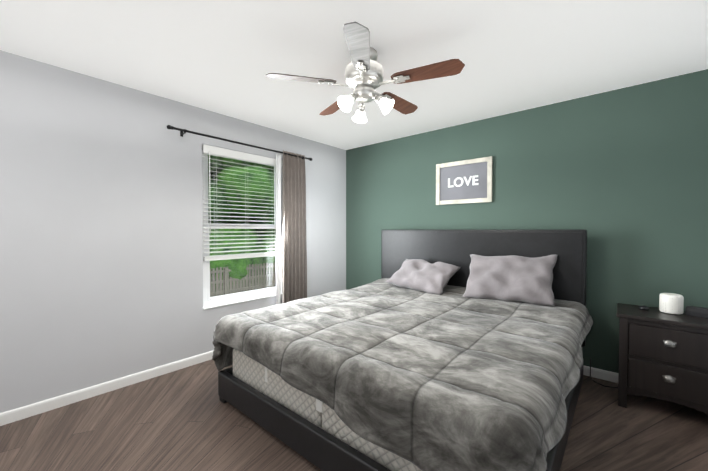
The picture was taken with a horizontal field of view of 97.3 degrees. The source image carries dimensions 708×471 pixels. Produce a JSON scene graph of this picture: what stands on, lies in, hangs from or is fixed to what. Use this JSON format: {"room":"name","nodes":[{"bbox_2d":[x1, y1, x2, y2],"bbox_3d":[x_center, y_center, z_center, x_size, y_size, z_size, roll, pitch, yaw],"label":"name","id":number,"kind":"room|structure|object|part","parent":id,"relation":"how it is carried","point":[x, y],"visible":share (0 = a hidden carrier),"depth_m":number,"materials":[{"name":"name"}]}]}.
{"room":"bedroom","nodes":[
{"label":"bedroom","id":0,"kind":"room"},
{"bbox_2d":[0,50,345,412],"bbox_3d":[-1.614,0.004,2.931,0.140,2.440,4.440,1,1,41],"label":"wall","id":1,"kind":"structure","parent":0,"point":[101,257],"depth_m":2.45,"materials":[{"name":"grey paint"}]},
{"bbox_2d":[0,350,213,425],"bbox_3d":[-1.511,1.183,2.957,0.012,0.080,4.300,1,1,41],"label":"baseboard","id":2,"kind":"structure","parent":1,"relation":"attached to","point":[20,413],"depth_m":2.39,"materials":[{"name":"white wood"}]},
{"bbox_2d":[166,125,312,304],"bbox_3d":[-1.088,0.086,3.344,0.122,2.140,1.663,1,1,41],"label":"curtain","id":3,"kind":"object","parent":1,"relation":"attached to","point":[294,264],"visible":0.83,"depth_m":3.69,"materials":[{"name":"brown fabric"}]},
{"bbox_3d":[-1.095,-0.949,3.331,0.103,0.070,1.663,1,1,41],"label":"rod","id":4,"kind":"part","parent":3,"relation":"part of","materials":[{"name":"black metal"}]},
{"bbox_3d":[-0.719,0.081,3.739,0.075,2.135,0.357,1,1,41],"label":"panel","id":5,"kind":"part","parent":3,"relation":"part of","materials":[{"name":"fabric"}]},
{"bbox_2d":[202,144,282,306],"bbox_3d":[-1.174,-0.095,3.378,0.095,1.588,0.943,1,1,41],"label":"window","id":6,"kind":"structure","parent":1,"relation":"in","point":[206,303],"depth_m":3.25,"materials":[{"name":"white plastic"}]},
{"bbox_2d":[209,151,210,232],"bbox_3d":[-1.399,-0.421,3.024,0.008,0.800,0.008,1,1,41],"label":"blind cord","id":7,"kind":"object","parent":6,"relation":"hanging from","point":[209,151],"depth_m":3.02,"materials":[{"name":"white plastic"}]},
{"bbox_2d":[216,165,216,197],"bbox_3d":[-1.360,-0.298,3.086,0.002,1.068,0.002,1,1,41],"label":"blind cord","id":8,"kind":"object","parent":6,"relation":"hanging from","point":[216,193],"depth_m":3.08,"materials":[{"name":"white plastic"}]},
{"bbox_3d":[-1.188,-0.100,3.391,0.046,1.490,0.855,1,1,41],"label":"window sash","id":9,"kind":"part","parent":6,"relation":"part of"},
{"bbox_3d":[-1.156,-0.319,3.359,0.048,1.124,0.929,1,1,41],"label":"window blind rails","id":10,"kind":"part","parent":6,"relation":"part of","materials":[{"name":"white plastic"}]},
{"bbox_2d":[203,293,281,309],"bbox_3d":[-1.156,0.704,3.378,0.032,0.018,0.947,1,1,41],"label":"window sill","id":11,"kind":"structure","parent":1,"relation":"attached to","point":[231,303],"depth_m":3.29,"materials":[{"name":"white wood"}]},
{"bbox_2d":[0,359,707,470],"bbox_3d":[-0.149,1.295,1.791,3.880,0.100,4.580,1,1,41],"label":"floor","id":12,"kind":"structure","parent":0,"point":[185,419],"depth_m":1.94,"materials":[{"name":"brown wood"}]},
{"bbox_2d":[212,229,592,470],"bbox_3d":[0.425,0.592,2.474,2.256,1.280,2.245,1,1,41],"label":"bed","id":13,"kind":"object","parent":12,"relation":"on","point":[445,350],"visible":1,"depth_m":1.80,"materials":[{"name":"fabric"}]},
{"bbox_3d":[0.443,1.123,2.459,2.055,0.220,2.100,1,1,41],"label":"frame","id":14,"kind":"part","parent":13,"relation":"part of","materials":[{"name":"black wood"}]},
{"bbox_2d":[386,259,459,294],"bbox_3d":[0.708,0.411,3.287,0.683,0.172,0.450,5,39,46],"label":"pillow","id":15,"kind":"object","parent":13,"relation":"on","point":[420,276],"depth_m":3.18,"materials":[{"name":"grey fabric"}]},
{"bbox_3d":[1.149,0.577,3.276,2.076,1.280,0.084,1,1,41],"label":"headboard","id":16,"kind":"part","parent":13,"relation":"part of","materials":[{"name":"leather"}]},
{"bbox_2d":[463,254,556,306],"bbox_3d":[1.366,0.375,2.778,0.744,0.485,0.171,-2,-38,38],"label":"pillow","id":17,"kind":"object","parent":13,"relation":"on","point":[512,279],"depth_m":2.70,"materials":[{"name":"grey fabric"}]},
{"bbox_2d":[590,358,617,387],"bbox_3d":[2.167,1.080,2.510,0.432,0.298,0.142,1,1,41],"label":"power cable","id":18,"kind":"object","parent":12,"relation":"on","point":[596,382],"visible":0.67,"depth_m":2.62,"materials":[{"name":"black plastic"}]},
{"bbox_2d":[617,303,707,414],"bbox_3d":[2.238,0.899,2.234,0.547,0.675,0.438,1,1,41],"label":"nightstand","id":19,"kind":"object","parent":12,"relation":"on","point":[663,356],"visible":0.98,"depth_m":2.11,"materials":[{"name":"brown wood"}]},
{"bbox_2d":[639,305,648,310],"bbox_3d":[2.183,0.543,2.345,0.060,0.031,0.060,1,1,41],"label":"puck","id":20,"kind":"object","parent":19,"relation":"on","point":[642,307],"visible":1,"depth_m":2.33,"materials":[{"name":"black plastic"}]},
{"bbox_2d":[659,293,683,314],"bbox_3d":[2.299,0.491,2.258,0.124,0.138,0.124,1,1,41],"label":"diffuser","id":21,"kind":"object","parent":19,"relation":"on","point":[671,303],"visible":0.98,"depth_m":2.22,"materials":[{"name":"white plastic"}]},
{"bbox_2d":[685,306,707,318],"bbox_3d":[2.406,0.530,2.153,0.074,0.064,0.150,-1,1,-29],"label":"alarm clock","id":22,"kind":"object","parent":19,"relation":"on","point":[696,311],"visible":1,"depth_m":2.15,"materials":[{"name":"black plastic"}]},
{"bbox_2d":[0,0,707,149],"bbox_3d":[-0.149,-1.244,1.744,3.880,0.100,4.580,1,1,41],"label":"ceiling","id":23,"kind":"structure","parent":0,"point":[224,57],"depth_m":2.01,"materials":[{"name":"white paint"}]},
{"bbox_2d":[265,21,464,122],"bbox_3d":[0.105,-0.974,2.102,1.199,0.450,1.153,1,1,41],"label":"ceiling fan","id":24,"kind":"object","parent":23,"relation":"hanging from","point":[364,74],"visible":1,"depth_m":1.96,"materials":[{"name":"silver metal"}]},
{"bbox_3d":[0.068,-1.049,2.062,0.256,0.298,0.256,1,1,41],"label":"motor","id":25,"kind":"part","parent":24,"relation":"part of","materials":[{"name":"silver metal"}]},
{"bbox_2d":[346,69,707,372],"bbox_3d":[1.296,-0.006,3.452,3.880,2.440,0.140,1,1,41],"label":"wall","id":26,"kind":"structure","parent":0,"point":[620,176],"depth_m":2.69,"materials":[{"name":"green paint"}]},
{"bbox_2d":[436,156,492,204],"bbox_3d":[1.191,-0.585,3.419,0.620,0.470,0.022,1,1,41],"label":"picture","id":27,"kind":"object","parent":26,"relation":"attached to","point":[464,181],"visible":0.98,"depth_m":3.40,"materials":[{"name":"white"}]},
{"bbox_3d":[1.194,-0.586,3.423,0.532,0.382,0.008,1,1,41],"label":"panel","id":28,"kind":"part","parent":27,"relation":"part of","materials":[{"name":"grey paper"}]},
{"bbox_2d":[583,366,618,382],"bbox_3d":[1.251,1.175,3.412,3.588,0.080,0.012,1,1,41],"label":"baseboard","id":29,"kind":"structure","parent":26,"relation":"attached to","point":[604,375],"depth_m":2.66,"materials":[{"name":"white"}]},
{"label":"outside","id":30,"kind":"structure","parent":0,"visible":0},
{"bbox_2d":[208,155,275,296],"bbox_3d":[-21.488,-6.345,26.081,59.400,19.373,85.000,1,1,41],"label":"garden","id":31,"kind":"object","parent":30,"point":[235,284],"depth_m":13.00,"materials":[{"name":"green plant"}]}
]}

